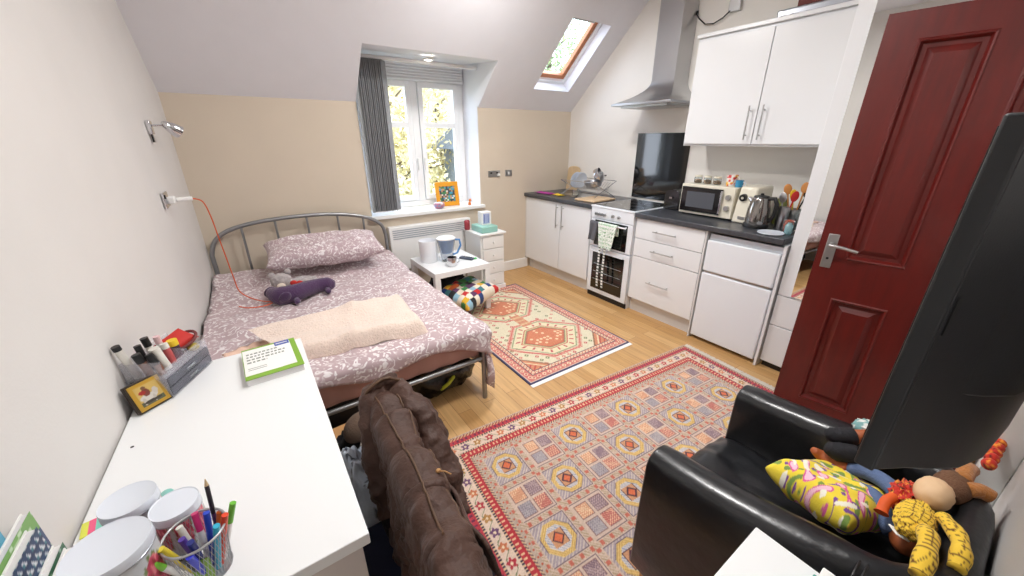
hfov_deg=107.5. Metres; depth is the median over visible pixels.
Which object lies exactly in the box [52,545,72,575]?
book
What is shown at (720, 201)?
microwave
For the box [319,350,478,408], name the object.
mattress
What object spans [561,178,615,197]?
dish rack
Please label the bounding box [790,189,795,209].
plastic spoon
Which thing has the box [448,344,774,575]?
patterned rug
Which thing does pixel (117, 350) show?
tube
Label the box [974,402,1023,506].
wall
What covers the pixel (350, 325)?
fleece blanket
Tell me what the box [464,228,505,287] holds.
tower
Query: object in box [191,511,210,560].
pen
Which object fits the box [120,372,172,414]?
box
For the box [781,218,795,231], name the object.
basket
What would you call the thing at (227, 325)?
duvet
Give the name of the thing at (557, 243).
base cabinet
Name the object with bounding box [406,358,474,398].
bag
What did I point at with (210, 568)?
pen cup
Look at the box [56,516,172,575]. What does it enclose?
jar
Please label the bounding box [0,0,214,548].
wall
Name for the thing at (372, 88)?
vertical blind
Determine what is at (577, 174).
plate
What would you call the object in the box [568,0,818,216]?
wall
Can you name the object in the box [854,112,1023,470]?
television
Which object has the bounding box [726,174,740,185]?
mug
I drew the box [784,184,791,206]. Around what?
wooden spoon
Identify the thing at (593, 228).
tea towel
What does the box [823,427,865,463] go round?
doll
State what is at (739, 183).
mug
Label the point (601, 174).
sieve
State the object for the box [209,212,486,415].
frame
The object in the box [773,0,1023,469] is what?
door
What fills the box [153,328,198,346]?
pouch
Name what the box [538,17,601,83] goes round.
window
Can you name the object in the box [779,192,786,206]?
serving spoon
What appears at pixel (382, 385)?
hood
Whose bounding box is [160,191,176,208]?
wall socket
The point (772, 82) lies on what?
upper cabinet
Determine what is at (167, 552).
pen
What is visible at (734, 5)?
fused spur
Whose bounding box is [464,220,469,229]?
pot
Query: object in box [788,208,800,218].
pot
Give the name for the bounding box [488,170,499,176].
wall socket
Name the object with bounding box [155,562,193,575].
pen
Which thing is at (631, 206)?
cooktop
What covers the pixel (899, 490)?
toy
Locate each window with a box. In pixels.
[356,79,466,209]
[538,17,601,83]
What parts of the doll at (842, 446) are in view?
leg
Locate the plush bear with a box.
[912,463,997,511]
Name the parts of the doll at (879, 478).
trouser leg, trouser leg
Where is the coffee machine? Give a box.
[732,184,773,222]
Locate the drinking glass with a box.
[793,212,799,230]
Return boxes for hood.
[358,376,401,408]
[611,0,699,109]
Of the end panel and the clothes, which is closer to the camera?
the clothes
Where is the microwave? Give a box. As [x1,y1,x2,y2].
[679,181,748,219]
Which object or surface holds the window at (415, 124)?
in the wall at (475, 82)
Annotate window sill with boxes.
[369,201,484,219]
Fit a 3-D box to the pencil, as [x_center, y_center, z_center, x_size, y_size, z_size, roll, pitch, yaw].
[-0.566,0.435,0.713,0.007,0.162,0.032,-6,22,-13]
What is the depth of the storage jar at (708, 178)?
3.02 m
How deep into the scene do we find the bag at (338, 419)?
2.02 m
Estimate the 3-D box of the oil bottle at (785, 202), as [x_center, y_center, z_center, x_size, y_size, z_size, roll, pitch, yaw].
[1.943,-0.572,2.722,0.070,0.216,0.070,-15,26,-32]
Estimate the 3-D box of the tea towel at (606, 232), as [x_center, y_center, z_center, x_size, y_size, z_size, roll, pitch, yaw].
[0.870,-0.296,3.534,0.062,0.621,0.220,-15,26,-32]
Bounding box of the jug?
[436,235,460,261]
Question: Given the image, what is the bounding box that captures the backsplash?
[631,133,689,200]
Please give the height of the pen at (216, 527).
0.114 m
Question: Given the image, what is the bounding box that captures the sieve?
[594,171,604,181]
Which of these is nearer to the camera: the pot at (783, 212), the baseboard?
the pot at (783, 212)
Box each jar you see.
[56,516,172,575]
[694,175,702,182]
[703,175,711,183]
[713,176,721,184]
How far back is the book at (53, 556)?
0.63 m
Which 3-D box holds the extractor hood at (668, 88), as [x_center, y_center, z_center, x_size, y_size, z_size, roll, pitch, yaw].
[1.265,-2.058,3.142,0.470,0.993,0.600,-15,26,-32]
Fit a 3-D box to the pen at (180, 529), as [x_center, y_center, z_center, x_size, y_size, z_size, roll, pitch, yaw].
[-0.590,0.477,0.693,0.032,0.099,0.011,5,22,14]
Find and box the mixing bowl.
[583,180,602,188]
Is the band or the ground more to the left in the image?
the band
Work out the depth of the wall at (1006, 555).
0.81 m
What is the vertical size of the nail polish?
0.066 m
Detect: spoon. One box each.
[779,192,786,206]
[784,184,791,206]
[789,191,798,208]
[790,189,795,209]
[796,182,808,209]
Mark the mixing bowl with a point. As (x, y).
(599, 184)
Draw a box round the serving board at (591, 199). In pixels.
[575,196,614,202]
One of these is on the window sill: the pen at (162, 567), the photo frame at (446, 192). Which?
the photo frame at (446, 192)
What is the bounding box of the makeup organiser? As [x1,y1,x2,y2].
[129,347,211,394]
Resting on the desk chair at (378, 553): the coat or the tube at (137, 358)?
the coat
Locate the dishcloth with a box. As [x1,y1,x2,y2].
[536,191,554,193]
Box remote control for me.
[459,256,473,260]
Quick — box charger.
[176,196,272,307]
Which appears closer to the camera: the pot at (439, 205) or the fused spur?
the fused spur
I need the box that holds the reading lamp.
[144,120,182,141]
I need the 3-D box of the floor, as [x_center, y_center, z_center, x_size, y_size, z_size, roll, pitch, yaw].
[0.174,0.661,2.538,4.263,0.100,4.180,-15,26,-32]
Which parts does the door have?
handle plate, panel, lever, panel, panel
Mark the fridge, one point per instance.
(737, 282)
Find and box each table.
[410,249,490,307]
[714,527,818,575]
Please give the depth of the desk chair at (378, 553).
1.01 m
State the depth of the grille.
3.79 m
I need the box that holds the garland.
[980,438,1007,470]
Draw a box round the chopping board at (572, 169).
[566,166,580,189]
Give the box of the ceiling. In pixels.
[115,0,648,111]
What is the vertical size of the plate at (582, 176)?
0.168 m
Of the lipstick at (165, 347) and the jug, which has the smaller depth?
the lipstick at (165, 347)
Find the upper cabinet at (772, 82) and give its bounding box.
[683,0,859,146]
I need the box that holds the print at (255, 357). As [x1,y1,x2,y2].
[246,347,284,364]
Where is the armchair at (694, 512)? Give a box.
[630,385,994,575]
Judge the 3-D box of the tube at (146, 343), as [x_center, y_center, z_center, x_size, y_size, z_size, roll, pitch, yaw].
[-1.150,0.202,1.197,0.030,0.102,0.021,-15,26,-32]
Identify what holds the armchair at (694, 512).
on the patterned rug at (553, 486)
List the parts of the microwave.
door, handle, control panel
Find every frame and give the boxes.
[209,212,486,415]
[434,181,459,205]
[760,0,971,371]
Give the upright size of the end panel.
0.872 m
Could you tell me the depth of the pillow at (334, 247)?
2.88 m
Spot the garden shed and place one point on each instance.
(449, 136)
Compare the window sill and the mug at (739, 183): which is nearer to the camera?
the mug at (739, 183)
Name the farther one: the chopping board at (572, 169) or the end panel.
the chopping board at (572, 169)
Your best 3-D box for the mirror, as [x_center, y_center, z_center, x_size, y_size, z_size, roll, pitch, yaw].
[1.921,-0.673,1.893,0.004,1.735,0.500,-13,25,-30]
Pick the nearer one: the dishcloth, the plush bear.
the plush bear
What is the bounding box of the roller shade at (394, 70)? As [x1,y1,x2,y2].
[383,60,462,84]
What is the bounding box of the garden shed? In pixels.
[431,128,459,201]
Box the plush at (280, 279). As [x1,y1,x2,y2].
[268,268,317,286]
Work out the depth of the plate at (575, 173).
4.15 m
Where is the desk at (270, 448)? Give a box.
[73,338,370,575]
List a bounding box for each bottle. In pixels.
[161,488,173,496]
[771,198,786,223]
[784,223,793,234]
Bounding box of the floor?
[430,265,975,463]
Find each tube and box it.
[110,345,142,378]
[130,352,155,375]
[133,344,153,369]
[139,336,152,353]
[144,352,167,375]
[148,346,172,369]
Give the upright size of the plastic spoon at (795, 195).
0.246 m
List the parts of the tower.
drawer, drawer, drawer, drawer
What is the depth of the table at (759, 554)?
0.72 m
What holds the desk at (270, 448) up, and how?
on the floor
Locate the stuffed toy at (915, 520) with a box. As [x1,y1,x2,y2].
[888,498,973,575]
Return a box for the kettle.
[742,193,779,228]
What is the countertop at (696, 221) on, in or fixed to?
on the base cabinet at (668, 259)
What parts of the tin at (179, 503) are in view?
lid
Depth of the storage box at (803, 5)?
2.29 m
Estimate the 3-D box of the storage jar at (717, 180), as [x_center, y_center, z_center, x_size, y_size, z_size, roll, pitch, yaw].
[1.631,-0.854,2.979,0.060,0.062,0.060,-15,26,-32]
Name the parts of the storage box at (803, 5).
red lid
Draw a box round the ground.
[400,170,442,205]
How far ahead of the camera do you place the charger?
2.30 m
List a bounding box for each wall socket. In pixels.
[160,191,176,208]
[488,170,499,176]
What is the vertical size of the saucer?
0.009 m
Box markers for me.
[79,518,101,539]
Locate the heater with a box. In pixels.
[387,217,470,276]
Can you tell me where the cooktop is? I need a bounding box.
[591,199,663,213]
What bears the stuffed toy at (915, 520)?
on the armchair at (694, 512)
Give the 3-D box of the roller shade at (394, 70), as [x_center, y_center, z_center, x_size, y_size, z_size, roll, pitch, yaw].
[-0.993,-2.070,3.572,1.150,0.164,0.035,-15,26,-32]
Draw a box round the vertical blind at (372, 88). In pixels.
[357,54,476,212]
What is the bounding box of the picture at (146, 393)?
[132,379,165,407]
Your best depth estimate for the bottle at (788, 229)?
2.43 m
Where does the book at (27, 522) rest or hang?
on the desk at (270, 448)
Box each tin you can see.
[96,480,162,545]
[148,486,205,555]
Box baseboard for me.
[504,257,526,270]
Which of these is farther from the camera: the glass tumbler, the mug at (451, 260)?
the glass tumbler
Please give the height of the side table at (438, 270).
0.450 m
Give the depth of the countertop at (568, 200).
4.04 m
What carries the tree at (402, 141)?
on the ground
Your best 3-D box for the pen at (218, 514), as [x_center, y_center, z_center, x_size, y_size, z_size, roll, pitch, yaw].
[-0.557,0.471,0.716,0.011,0.095,0.038,7,23,17]
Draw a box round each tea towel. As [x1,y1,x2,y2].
[588,220,598,240]
[596,222,618,288]
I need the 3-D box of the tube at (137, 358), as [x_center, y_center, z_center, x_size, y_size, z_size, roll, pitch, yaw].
[-1.112,0.235,1.135,0.039,0.088,0.023,-15,26,-32]
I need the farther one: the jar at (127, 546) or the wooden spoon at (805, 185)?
the wooden spoon at (805, 185)
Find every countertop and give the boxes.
[524,189,635,208]
[635,208,794,244]
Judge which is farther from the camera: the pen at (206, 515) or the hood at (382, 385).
the hood at (382, 385)
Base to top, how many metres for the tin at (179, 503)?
0.108 m
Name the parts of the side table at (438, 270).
leg, leg, leg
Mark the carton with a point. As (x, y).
(484, 217)
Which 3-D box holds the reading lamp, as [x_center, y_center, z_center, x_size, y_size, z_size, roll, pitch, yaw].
[-1.938,-0.873,2.097,0.071,0.110,0.167,11,24,26]
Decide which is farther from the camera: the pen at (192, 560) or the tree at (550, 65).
the tree at (550, 65)
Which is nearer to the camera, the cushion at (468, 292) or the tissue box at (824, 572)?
the tissue box at (824, 572)
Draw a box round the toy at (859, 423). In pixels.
[851,418,869,428]
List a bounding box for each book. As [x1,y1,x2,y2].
[0,511,52,575]
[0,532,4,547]
[1,527,49,575]
[38,542,66,575]
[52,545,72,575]
[241,337,304,386]
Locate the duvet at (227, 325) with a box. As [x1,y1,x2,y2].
[200,250,494,388]
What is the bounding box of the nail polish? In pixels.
[166,338,183,358]
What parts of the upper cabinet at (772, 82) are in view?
door, handle, handle, cornice, door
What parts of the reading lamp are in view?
wall plate, lamp shade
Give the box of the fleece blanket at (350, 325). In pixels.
[249,294,428,359]
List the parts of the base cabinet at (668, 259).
handle, handle, drawer, handle, drawer, drawer, panel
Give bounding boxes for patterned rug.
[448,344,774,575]
[464,284,631,387]
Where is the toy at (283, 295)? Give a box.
[264,277,334,304]
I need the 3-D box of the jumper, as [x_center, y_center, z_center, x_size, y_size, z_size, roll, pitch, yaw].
[-0.481,0.779,1.258,0.178,0.605,0.282,-15,26,-32]
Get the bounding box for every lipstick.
[152,335,164,354]
[159,342,176,363]
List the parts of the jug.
lid, handle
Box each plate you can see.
[570,172,578,186]
[573,172,581,187]
[575,172,586,187]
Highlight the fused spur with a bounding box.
[696,0,742,24]
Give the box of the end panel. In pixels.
[753,244,791,364]
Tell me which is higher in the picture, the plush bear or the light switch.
the light switch
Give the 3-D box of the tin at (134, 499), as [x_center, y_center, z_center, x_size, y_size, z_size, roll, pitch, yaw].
[-0.727,0.454,0.732,0.085,0.120,0.085,-15,26,-32]
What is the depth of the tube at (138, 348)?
1.16 m
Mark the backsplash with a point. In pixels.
(661, 161)
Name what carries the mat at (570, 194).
on the countertop at (568, 200)
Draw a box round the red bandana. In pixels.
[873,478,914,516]
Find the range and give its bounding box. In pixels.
[587,199,663,308]
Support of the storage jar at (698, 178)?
on the microwave
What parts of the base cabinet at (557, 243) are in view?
door, door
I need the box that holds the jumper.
[341,445,379,527]
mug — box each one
[447,256,458,266]
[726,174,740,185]
[735,180,745,187]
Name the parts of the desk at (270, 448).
panel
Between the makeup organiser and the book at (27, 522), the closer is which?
the book at (27, 522)
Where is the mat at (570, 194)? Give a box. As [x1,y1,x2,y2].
[564,193,611,197]
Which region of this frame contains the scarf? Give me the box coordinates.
[222,340,270,356]
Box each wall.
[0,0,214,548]
[158,92,570,282]
[361,43,496,203]
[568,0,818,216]
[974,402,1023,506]
[975,459,1023,575]
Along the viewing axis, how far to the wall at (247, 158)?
3.08 m
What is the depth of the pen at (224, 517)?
0.69 m
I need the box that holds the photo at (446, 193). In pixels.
[439,186,455,201]
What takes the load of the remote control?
on the side table at (438, 270)
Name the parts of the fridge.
door, freezer door, trim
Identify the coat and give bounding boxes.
[358,372,501,575]
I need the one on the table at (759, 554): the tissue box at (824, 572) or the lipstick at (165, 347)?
the tissue box at (824, 572)
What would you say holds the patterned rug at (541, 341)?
on the floor
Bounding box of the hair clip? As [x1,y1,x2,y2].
[187,343,199,350]
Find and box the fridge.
[690,233,791,358]
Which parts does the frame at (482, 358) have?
foot rail, leg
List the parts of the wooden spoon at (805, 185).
handle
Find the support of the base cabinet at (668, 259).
on the floor
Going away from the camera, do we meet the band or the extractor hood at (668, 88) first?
the band
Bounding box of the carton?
[478,210,490,224]
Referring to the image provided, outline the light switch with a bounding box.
[505,170,511,175]
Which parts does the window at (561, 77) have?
handle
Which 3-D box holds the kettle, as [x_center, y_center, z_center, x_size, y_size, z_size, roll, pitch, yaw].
[1.728,-0.542,2.625,0.159,0.233,0.172,2,22,4]
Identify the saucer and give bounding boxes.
[757,229,784,234]
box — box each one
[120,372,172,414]
[471,223,497,233]
[777,0,851,16]
[813,568,834,575]
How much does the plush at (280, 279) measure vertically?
0.144 m
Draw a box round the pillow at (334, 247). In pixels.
[263,229,385,270]
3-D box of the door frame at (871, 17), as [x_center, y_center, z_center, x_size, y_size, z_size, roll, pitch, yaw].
[2.287,-0.443,2.022,0.667,2.320,1.016,-15,26,-32]
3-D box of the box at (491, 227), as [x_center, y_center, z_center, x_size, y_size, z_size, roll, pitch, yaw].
[-0.284,-0.624,3.876,0.190,0.065,0.220,-15,26,-32]
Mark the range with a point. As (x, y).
(617, 261)
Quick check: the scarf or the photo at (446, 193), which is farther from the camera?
the photo at (446, 193)
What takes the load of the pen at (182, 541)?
in the pen cup at (210, 568)
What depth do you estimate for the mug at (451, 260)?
3.31 m
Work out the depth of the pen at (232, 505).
0.71 m
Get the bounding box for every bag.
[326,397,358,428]
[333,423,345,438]
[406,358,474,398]
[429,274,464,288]
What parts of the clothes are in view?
baseball cap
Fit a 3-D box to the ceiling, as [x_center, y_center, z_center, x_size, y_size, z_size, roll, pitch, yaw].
[0.039,-1.579,1.739,4.180,1.242,4.061,-15,26,-32]
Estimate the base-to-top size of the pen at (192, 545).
0.110 m
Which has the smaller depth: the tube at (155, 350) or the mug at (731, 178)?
the tube at (155, 350)
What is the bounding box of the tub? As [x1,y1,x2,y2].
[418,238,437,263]
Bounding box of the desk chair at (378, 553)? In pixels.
[363,521,400,575]
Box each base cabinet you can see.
[525,196,591,289]
[628,218,714,335]
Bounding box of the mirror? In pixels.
[791,0,971,299]
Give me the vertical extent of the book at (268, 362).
0.027 m
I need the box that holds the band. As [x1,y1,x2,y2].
[180,330,197,349]
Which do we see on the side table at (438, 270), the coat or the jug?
the jug
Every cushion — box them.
[442,276,499,310]
[765,459,893,534]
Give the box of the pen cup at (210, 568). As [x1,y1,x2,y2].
[159,507,232,575]
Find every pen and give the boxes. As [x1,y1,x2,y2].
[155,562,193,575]
[158,546,192,572]
[176,524,191,540]
[178,536,190,553]
[179,554,197,571]
[185,554,205,574]
[187,539,204,559]
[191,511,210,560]
[203,510,213,563]
[213,523,220,569]
[216,511,221,525]
[220,512,228,563]
[225,501,235,559]
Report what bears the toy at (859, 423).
on the armchair at (694, 512)
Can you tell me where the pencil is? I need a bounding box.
[204,479,215,523]
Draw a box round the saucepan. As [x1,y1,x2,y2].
[593,167,606,181]
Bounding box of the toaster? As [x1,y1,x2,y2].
[663,189,681,210]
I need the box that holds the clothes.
[336,412,361,451]
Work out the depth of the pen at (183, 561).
0.64 m
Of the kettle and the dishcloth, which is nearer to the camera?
the kettle
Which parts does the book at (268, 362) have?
panel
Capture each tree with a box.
[388,86,454,206]
[389,87,451,192]
[544,19,589,71]
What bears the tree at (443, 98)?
on the ground
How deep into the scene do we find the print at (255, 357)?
1.36 m
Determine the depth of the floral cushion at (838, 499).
0.99 m
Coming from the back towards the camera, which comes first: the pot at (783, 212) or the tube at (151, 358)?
the pot at (783, 212)
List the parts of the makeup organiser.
drawer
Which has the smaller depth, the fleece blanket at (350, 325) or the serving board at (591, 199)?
the fleece blanket at (350, 325)
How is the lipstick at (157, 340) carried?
in the makeup organiser
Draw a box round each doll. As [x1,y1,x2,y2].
[810,447,916,556]
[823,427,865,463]
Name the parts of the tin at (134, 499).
lid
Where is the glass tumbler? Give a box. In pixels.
[572,189,578,196]
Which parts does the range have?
handle, oven glass, oven door, oven glass, oven door, control panel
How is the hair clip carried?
in the makeup organiser
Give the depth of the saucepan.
3.90 m
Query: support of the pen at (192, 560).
in the pen cup at (210, 568)
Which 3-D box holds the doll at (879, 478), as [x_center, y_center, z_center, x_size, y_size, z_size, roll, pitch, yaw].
[0.945,0.543,1.010,0.175,0.090,0.298,-8,23,-19]
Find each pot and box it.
[434,202,444,208]
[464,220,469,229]
[773,206,790,229]
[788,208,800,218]
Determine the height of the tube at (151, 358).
0.078 m
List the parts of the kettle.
lid, handle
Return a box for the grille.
[392,222,463,239]
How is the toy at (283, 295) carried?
on the duvet at (227, 325)
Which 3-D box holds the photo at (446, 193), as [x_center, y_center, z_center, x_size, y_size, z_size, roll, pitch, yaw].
[-0.690,-1.002,4.000,0.170,0.157,0.029,-11,24,-26]

